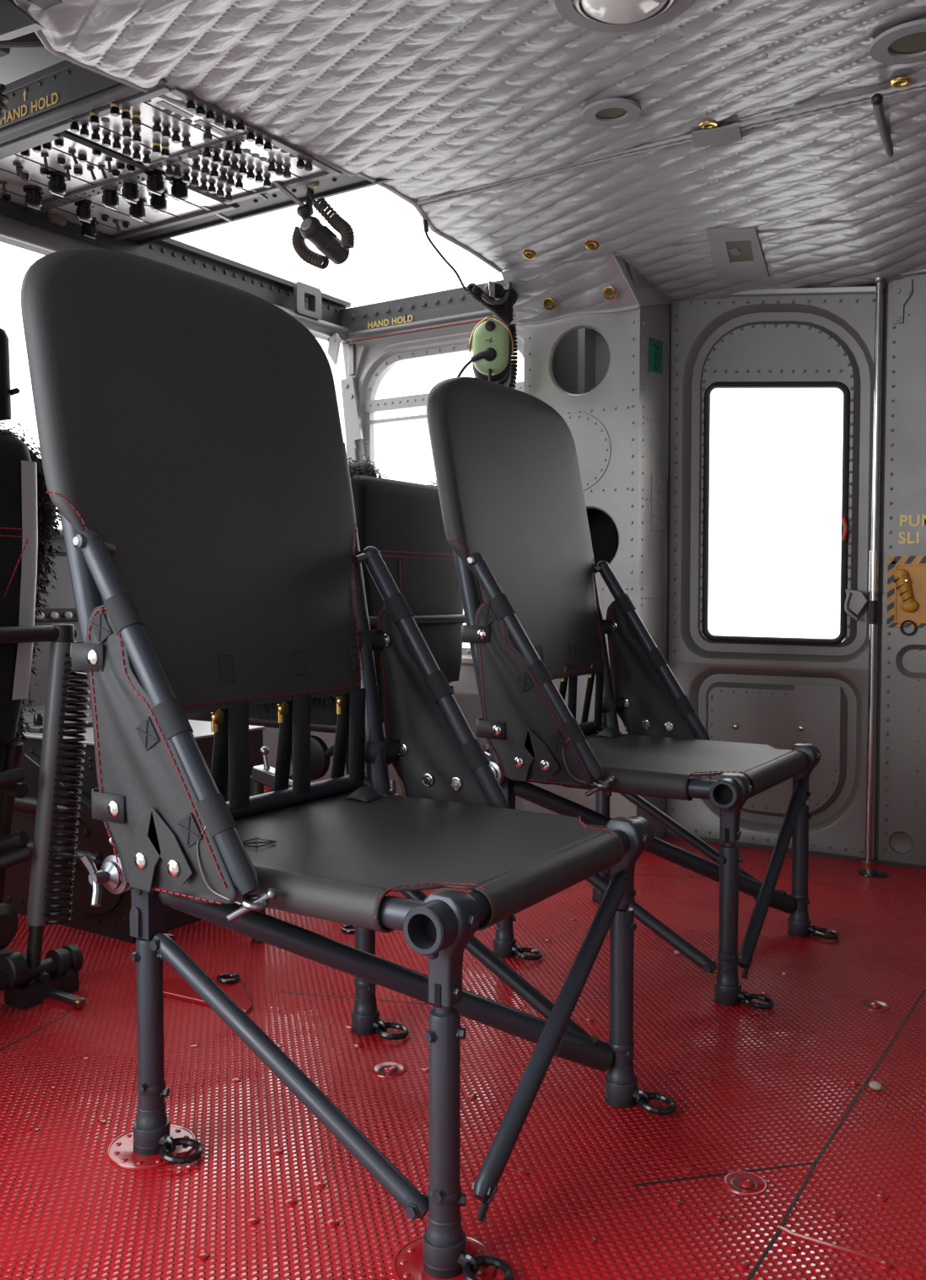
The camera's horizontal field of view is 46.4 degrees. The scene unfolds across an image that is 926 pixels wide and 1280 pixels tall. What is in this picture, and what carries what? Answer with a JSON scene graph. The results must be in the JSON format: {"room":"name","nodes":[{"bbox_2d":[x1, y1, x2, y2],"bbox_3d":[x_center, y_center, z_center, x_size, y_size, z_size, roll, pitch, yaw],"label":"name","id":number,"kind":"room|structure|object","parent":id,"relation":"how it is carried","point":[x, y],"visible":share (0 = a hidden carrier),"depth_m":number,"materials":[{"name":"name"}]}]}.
{"room":"helicopter cabin","nodes":[
{"label":"helicopter cabin","id":0,"kind":"room"},
{"bbox_2d":[0,0,64,85],"bbox_3d":[-1.070,-1.004,2.378,1.200,0.830,1.620,2,3,33],"label":"window","id":1,"kind":"structure","parent":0,"point":[23,54],"depth_m":2.39,"materials":[{"name":"glass"}]},
{"bbox_2d":[0,83,9,120],"bbox_3d":[-1.025,-1.166,2.348,0.051,0.120,0.078,2,3,33],"label":"hose","id":2,"kind":"object","parent":1,"relation":"attached to","point":[3,99],"visible":1,"depth_m":2.35,"materials":[{"name":"grey"}]},
{"bbox_2d":[0,59,167,145],"bbox_3d":[-1.038,-1.232,2.519,0.990,0.116,0.037,2,3,33],"label":"overhead beam","id":3,"kind":"structure","parent":1,"relation":"attached to","point":[64,90],"depth_m":2.42,"materials":[{"name":"grey metal"}]},
{"bbox_2d":[185,709,215,721],"bbox_3d":[-1.851,0.188,3.541,0.040,0.950,2.800,2,3,33],"label":"wall","id":4,"kind":"structure","parent":0,"point":[202,715],"depth_m":4.64,"materials":[{"name":"grey metal"}]},
{"bbox_2d":[24,529,91,709],"bbox_3d":[-1.532,-0.051,3.510,0.240,0.630,1.450,2,3,33],"label":"panel","id":5,"kind":"object","parent":4,"relation":"attached to","point":[62,610],"visible":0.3,"depth_m":3.62,"materials":[{"name":"black metal"}]},
{"bbox_2d":[263,691,523,810],"bbox_3d":[-0.378,0.402,4.283,1.660,0.460,0.030,2,3,33],"label":"wall","id":6,"kind":"structure","parent":0,"point":[469,703],"depth_m":4.20,"materials":[{"name":"grey"}]},
{"bbox_2d":[0,197,351,341],"bbox_3d":[-0.922,-1.187,3.442,0.125,0.158,1.740,2,3,33],"label":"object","id":7,"kind":"structure","parent":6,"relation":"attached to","point":[320,312],"depth_m":3.51,"materials":[{"name":"grey metal"}]},
{"bbox_2d":[327,333,367,464],"bbox_3d":[-0.455,-0.773,4.139,0.130,0.770,0.193,2,3,33],"label":"door frame","id":8,"kind":"structure","parent":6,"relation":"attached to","point":[353,354],"depth_m":4.18,"materials":[{"name":"grey metal"}]},
{"bbox_2d":[327,280,515,343],"bbox_3d":[-0.108,-1.194,3.932,0.920,0.128,0.094,2,3,33],"label":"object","id":9,"kind":"structure","parent":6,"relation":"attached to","point":[450,307],"depth_m":3.95,"materials":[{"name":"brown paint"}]},
{"bbox_2d":[348,315,523,693],"bbox_3d":[-0.077,-0.483,4.019,0.890,1.350,0.044,2,3,33],"label":"door","id":10,"kind":"structure","parent":6,"relation":"in","point":[382,354],"depth_m":4.08,"materials":[{"name":"grey metal"}]},
{"bbox_2d":[457,316,513,386],"bbox_3d":[0.081,-0.855,3.371,0.154,0.302,0.196,2,3,33],"label":"headset","id":11,"kind":"object","parent":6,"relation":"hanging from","point":[493,349],"visible":0.87,"depth_m":3.31,"materials":[{"name":"green plastic"}]},
{"bbox_2d":[472,320,509,375],"bbox_3d":[0.085,-0.901,3.328,0.112,0.170,0.047,0,2,6],"label":"ear cup","id":12,"kind":"object","parent":11,"relation":"on","point":[491,339],"depth_m":3.31,"materials":[{"name":"green plastic"}]},
{"bbox_2d":[472,336,511,383],"bbox_3d":[0.088,-0.887,3.363,0.120,0.180,0.047,0,2,6],"label":"cushion","id":13,"kind":"object","parent":11,"relation":"on","point":[499,366],"depth_m":3.31,"materials":[{"name":"green plastic"}]},
{"bbox_2d":[474,367,511,384],"bbox_3d":[0.092,-0.878,3.394,0.116,0.176,0.036,0,2,6],"label":"cushion","id":14,"kind":"object","parent":11,"relation":"on","point":[503,377],"depth_m":3.35,"materials":[{"name":"black fabric"}]},
{"bbox_2d":[502,371,511,386],"bbox_3d":[0.095,-0.866,3.429,0.112,0.170,0.047,0,2,6],"label":"ear cup","id":15,"kind":"object","parent":11,"relation":"on","point":[506,380],"depth_m":3.39,"materials":[{"name":"green"}]},
{"bbox_2d":[523,262,668,838],"bbox_3d":[0.400,-0.287,3.539,0.422,1.900,0.415,2,3,33],"label":"wall","id":16,"kind":"structure","parent":6,"relation":"attached to","point":[605,374],"depth_m":3.47,"materials":[{"name":"silver metal"}]},
{"bbox_2d":[0,786,925,1279],"bbox_3d":[-0.094,0.719,2.349,4.150,0.049,3.170,2,3,33],"label":"floor","id":17,"kind":"structure","parent":0,"point":[777,1158],"depth_m":1.69,"materials":[{"name":"red metal"}]},
{"bbox_2d":[0,328,90,1010],"bbox_3d":[-1.204,0.046,2.129,0.834,1.352,0.852,2,3,33],"label":"seat","id":18,"kind":"object","parent":17,"relation":"on","point":[28,515],"visible":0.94,"depth_m":2.18,"materials":[{"name":"black metal"}]},
{"bbox_2d":[0,739,10,772],"bbox_3d":[-1.326,0.250,2.182,0.500,0.140,0.625,2,3,33],"label":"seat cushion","id":19,"kind":"object","parent":18,"relation":"on","point":[4,766],"depth_m":2.27,"materials":[{"name":"black fabric"}]},
{"bbox_2d":[2,705,265,943],"bbox_3d":[-1.035,0.430,2.927,0.928,0.519,0.471,2,3,33],"label":"pedestal","id":20,"kind":"object","parent":17,"relation":"on","point":[111,919],"visible":0.3,"depth_m":2.64,"materials":[{"name":"paint"}]},
{"bbox_2d":[250,746,292,943],"bbox_3d":[-0.435,0.477,2.494,0.135,0.461,0.040,2,3,33],"label":"stick","id":21,"kind":"object","parent":17,"relation":"on","point":[262,775],"depth_m":2.49,"materials":[{"name":"silver metal"}]},
{"bbox_2d":[340,924,355,933],"bbox_3d":[-0.269,0.698,2.613,0.053,0.009,0.053,2,3,33],"label":"socket","id":22,"kind":"object","parent":17,"relation":"attached to","point":[346,928],"depth_m":2.60,"materials":[{"name":"silver"}]},
{"bbox_2d":[20,248,676,1279],"bbox_3d":[-0.140,0.065,1.658,0.793,1.356,0.728,2,3,33],"label":"seat","id":23,"kind":"object","parent":17,"relation":"on","point":[193,452],"visible":1,"depth_m":1.64,"materials":[{"name":"grey leather"}]},
{"bbox_2d":[403,899,458,955],"bbox_3d":[-0.028,0.335,1.275,0.057,0.057,0.070,2,3,33],"label":"socket","id":24,"kind":"object","parent":23,"relation":"attached to","point":[430,928],"depth_m":1.26,"materials":[{"name":"grey metal"}]},
{"bbox_2d":[630,815,653,849],"bbox_3d":[0.266,0.316,1.729,0.057,0.057,0.070,2,3,33],"label":"socket","id":25,"kind":"object","parent":23,"relation":"attached to","point":[641,831],"depth_m":1.69,"materials":[{"name":"grey metal"}]},
{"bbox_2d":[248,454,465,793],"bbox_3d":[-0.371,0.035,3.664,0.666,1.246,0.813,2,3,33],"label":"seat","id":26,"kind":"object","parent":17,"relation":"on","point":[403,521],"visible":0.25,"depth_m":3.44,"materials":[{"name":"black leather"}]},
{"bbox_2d":[248,690,383,723],"bbox_3d":[-0.422,0.188,3.671,0.500,0.140,0.590,2,3,33],"label":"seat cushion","id":27,"kind":"object","parent":26,"relation":"on","point":[322,713],"depth_m":3.44,"materials":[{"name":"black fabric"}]},
{"bbox_2d":[371,1061,406,1077],"bbox_3d":[-0.127,0.734,1.848,0.060,0.002,0.060,2,3,39],"label":"socket","id":28,"kind":"object","parent":17,"relation":"attached to","point":[379,1069],"depth_m":1.84,"materials":[{"name":"red metal"}]},
{"bbox_2d":[426,376,839,1009],"bbox_3d":[0.414,0.041,2.510,0.788,1.330,0.728,2,3,33],"label":"seat","id":29,"kind":"object","parent":17,"relation":"on","point":[515,516],"visible":0.96,"depth_m":2.49,"materials":[{"name":"grey leather"}]},
{"bbox_2d":[709,777,743,809],"bbox_3d":[0.523,0.299,2.127,0.057,0.057,0.070,2,3,33],"label":"socket","id":30,"kind":"object","parent":29,"relation":"attached to","point":[726,792],"depth_m":2.11,"materials":[{"name":"grey metal"}]},
{"bbox_2d":[806,743,820,762],"bbox_3d":[0.818,0.280,2.582,0.057,0.057,0.070,2,3,33],"label":"socket","id":31,"kind":"object","parent":29,"relation":"attached to","point":[813,753],"depth_m":2.54,"materials":[{"name":"grey"}]},
{"bbox_2d":[723,1171,767,1195],"bbox_3d":[0.389,0.749,1.491,0.060,0.002,0.060,1,3,26],"label":"socket","id":32,"kind":"object","parent":17,"relation":"attached to","point":[735,1183],"depth_m":1.49,"materials":[{"name":"red metal"}]},
{"bbox_2d":[862,277,885,866],"bbox_3d":[1.219,-0.196,3.207,0.038,1.745,0.032,2,3,33],"label":"pole","id":33,"kind":"object","parent":17,"relation":"on","point":[874,552],"visible":1,"depth_m":3.20,"materials":[{"name":"grey metal"}]},
{"bbox_2d":[874,277,885,283],"bbox_3d":[1.222,-1.056,3.169,0.032,0.018,0.032,2,3,33],"label":"socket","id":34,"kind":"object","parent":33,"relation":"attached to","point":[877,280],"depth_m":3.16,"materials":[{"name":"silver metal"}]},
{"bbox_2d":[858,999,890,1011],"bbox_3d":[0.812,0.722,2.136,0.060,0.002,0.060,2,3,39],"label":"socket","id":35,"kind":"object","parent":17,"relation":"attached to","point":[864,1005],"depth_m":2.13,"materials":[{"name":"red metal"}]},
{"bbox_2d":[869,1080,882,1090],"bbox_3d":[0.678,0.732,1.775,0.021,0.014,0.015,2,3,33],"label":"rivet","id":36,"kind":"object","parent":17,"relation":"on","point":[875,1085],"visible":1,"depth_m":1.77,"materials":[{"name":"beige metal"}]},
{"bbox_2d":[806,274,922,287],"bbox_3d":[1.588,-0.317,3.047,2.130,2.000,0.038,2,3,33],"label":"wall","id":37,"kind":"structure","parent":0,"point":[871,284],"depth_m":3.26,"materials":[{"name":"grey metal"}]},
{"bbox_2d":[665,303,671,665],"bbox_3d":[0.681,-0.499,3.584,0.004,1.220,0.020,2,3,33],"label":"door frame","id":38,"kind":"structure","parent":37,"relation":"attached to","point":[669,361],"depth_m":3.58,"materials":[{"name":"silver metal"}]},
{"bbox_2d":[667,294,884,858],"bbox_3d":[0.975,-0.233,3.414,0.681,1.777,0.065,2,3,33],"label":"door","id":39,"kind":"structure","parent":37,"relation":"in","point":[782,693],"depth_m":3.41,"materials":[{"name":"grey paint"}]},
{"bbox_2d":[666,282,888,858],"bbox_3d":[0.973,-0.233,3.438,0.716,1.800,0.020,2,3,33],"label":"trim","id":40,"kind":"structure","parent":37,"relation":"attached to","point":[885,284],"depth_m":3.25,"materials":[{"name":"grey paint"}]},
{"bbox_2d":[664,831,925,869],"bbox_3d":[1.390,0.672,3.196,2.520,0.012,0.034,2,3,33],"label":"baseboard","id":41,"kind":"structure","parent":37,"relation":"attached to","point":[670,834],"depth_m":3.35,"materials":[{"name":"grey metal"}]},
{"bbox_2d":[694,269,925,297],"bbox_3d":[1.543,-1.070,2.992,2.121,0.106,0.032,2,3,33],"label":"trim","id":42,"kind":"structure","parent":37,"relation":"attached to","point":[854,289],"depth_m":3.29,"materials":[{"name":"silver metal"}]},
{"bbox_2d":[879,274,925,865],"bbox_3d":[1.838,-0.183,2.831,1.410,1.728,0.059,2,3,33],"label":"door","id":43,"kind":"structure","parent":37,"relation":"in","point":[903,759],"depth_m":3.19,"materials":[{"name":"grey paint"}]},
{"bbox_2d":[894,563,925,623],"bbox_3d":[1.419,-0.134,3.112,0.332,0.174,0.005,2,3,33],"label":"handle","id":44,"kind":"object","parent":43,"relation":"on","point":[916,573],"depth_m":3.17,"materials":[{"name":"orange paint"}]},
{"bbox_3d":[0.612,-1.269,1.790,2.450,0.030,3.160,2,3,33],"label":"ceiling","id":45,"kind":"structure","parent":0,"visible":0},
{"bbox_2d":[27,0,62,10],"bbox_3d":[-0.614,-1.247,2.143,0.190,0.125,1.500,2,3,33],"label":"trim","id":46,"kind":"structure","parent":45,"relation":"attached to","point":[45,4],"depth_m":2.00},
{"bbox_2d":[0,84,341,240],"bbox_3d":[-0.862,-1.198,2.808,1.034,0.109,0.671,2,3,33],"label":"console","id":47,"kind":"object","parent":46,"relation":"attached to","point":[141,163],"visible":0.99,"depth_m":2.70,"materials":[{"name":"black"}]},
{"bbox_2d":[0,181,7,194],"bbox_3d":[-1.198,-1.180,2.822,0.017,0.032,0.018,15,27,32],"label":"toggle switch","id":48,"kind":"object","parent":47,"relation":"attached to","point":[4,184],"depth_m":2.82,"materials":[{"name":"grey metal"}]},
{"bbox_2d":[12,162,21,176],"bbox_3d":[-1.113,-1.175,2.700,0.017,0.032,0.018,15,27,32],"label":"toggle switch","id":49,"kind":"object","parent":47,"relation":"attached to","point":[18,165],"depth_m":2.70,"materials":[{"name":"grey metal"}]},
{"bbox_2d":[18,165,26,180],"bbox_3d":[-1.112,-1.176,2.723,0.017,0.032,0.018,-12,13,33],"label":"toggle switch","id":50,"kind":"object","parent":47,"relation":"attached to","point":[22,169],"depth_m":2.72,"materials":[{"name":"grey metal"}]},
{"bbox_2d":[40,153,48,168],"bbox_3d":[-1.023,-1.173,2.647,0.017,0.032,0.018,15,27,32],"label":"toggle switch","id":51,"kind":"object","parent":47,"relation":"attached to","point":[45,156],"depth_m":2.64,"materials":[{"name":"grey metal"}]},
{"bbox_2d":[43,210,51,221],"bbox_3d":[-1.161,-1.188,3.019,0.017,0.032,0.018,-12,13,33],"label":"toggle switch","id":52,"kind":"object","parent":47,"relation":"attached to","point":[47,212],"depth_m":3.02,"materials":[{"name":"grey"}]},
{"bbox_2d":[63,167,71,180],"bbox_3d":[-0.996,-1.176,2.727,0.017,0.032,0.018,15,27,32],"label":"toggle switch","id":53,"kind":"object","parent":47,"relation":"attached to","point":[68,170],"depth_m":2.72,"materials":[{"name":"grey metal"}]},
{"bbox_2d":[68,149,78,164],"bbox_3d":[-0.944,-1.171,2.623,0.017,0.032,0.018,-12,13,33],"label":"toggle switch","id":54,"kind":"object","parent":47,"relation":"attached to","point":[73,153],"depth_m":2.62,"materials":[{"name":"grey metal"}]},
{"bbox_2d":[86,165,96,180],"bbox_3d":[-0.934,-1.176,2.723,0.017,0.032,0.018,-12,13,33],"label":"toggle switch","id":55,"kind":"object","parent":47,"relation":"attached to","point":[92,169],"depth_m":2.72,"materials":[{"name":"grey metal"}]},
{"bbox_2d":[97,164,107,179],"bbox_3d":[-0.904,-1.175,2.718,0.017,0.032,0.018,-12,13,33],"label":"toggle switch","id":56,"kind":"object","parent":47,"relation":"attached to","point":[103,168],"depth_m":2.71,"materials":[{"name":"grey metal"}]},
{"bbox_2d":[104,158,113,172],"bbox_3d":[-0.875,-1.174,2.673,0.017,0.032,0.018,15,27,32],"label":"toggle switch","id":57,"kind":"object","parent":47,"relation":"attached to","point":[110,161],"depth_m":2.67,"materials":[{"name":"grey metal"}]},
{"bbox_2d":[113,219,120,231],"bbox_3d":[-0.994,-1.192,3.109,0.017,0.032,0.018,-12,13,33],"label":"toggle switch","id":58,"kind":"object","parent":47,"relation":"attached to","point":[115,221],"depth_m":3.11,"materials":[{"name":"grey metal"}]},
{"bbox_2d":[291,181,354,270],"bbox_3d":[-0.371,-1.129,2.864,0.141,0.272,0.219,-1,3,-18],"label":"light","id":59,"kind":"object","parent":47,"relation":"hanging from","point":[337,250],"visible":0.96,"depth_m":2.83,"materials":[{"name":"grey plastic"}]},
{"bbox_2d":[307,181,319,188],"bbox_3d":[-0.394,-1.215,2.841,0.036,0.044,0.033,2,3,33],"label":"socket","id":60,"kind":"object","parent":59,"relation":"attached to","point":[314,184],"depth_m":2.84,"materials":[{"name":"gold"}]},
{"bbox_2d":[128,172,394,245],"bbox_3d":[-0.613,-1.269,3.001,1.120,0.133,0.141,2,3,33],"label":"trim","id":61,"kind":"structure","parent":45,"relation":"attached to","point":[332,186],"depth_m":3.00,"materials":[{"name":"grey metal"}]},
{"bbox_2d":[13,0,925,325],"bbox_3d":[0.625,-1.155,2.055,2.508,0.368,2.590,2,3,33],"label":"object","id":62,"kind":"structure","parent":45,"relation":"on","point":[718,148],"depth_m":2.42,"materials":[{"name":"grey fabric"}]},
{"bbox_2d":[422,219,518,388],"bbox_3d":[0.047,-0.968,3.316,0.071,0.487,0.552,1,3,29],"label":"cord","id":63,"kind":"object","parent":62,"relation":"hanging from","point":[506,297],"visible":0.73,"depth_m":3.40,"materials":[{"name":"black rubber"}]},
{"bbox_2d":[554,0,693,32],"bbox_3d":[0.290,-1.145,1.937,0.256,0.034,0.256,2,3,33],"label":"dome light","id":64,"kind":"object","parent":62,"relation":"attached to","point":[614,16],"visible":1,"depth_m":1.97,"materials":[{"name":"grey"}]},
{"bbox_2d":[871,92,895,162],"bbox_3d":[0.985,-1.147,2.448,0.108,0.024,0.427,2,3,33],"label":"strap","id":65,"kind":"object","parent":62,"relation":"attached to","point":[877,99],"visible":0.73,"depth_m":2.38,"materials":[{"name":"grey fabric"}]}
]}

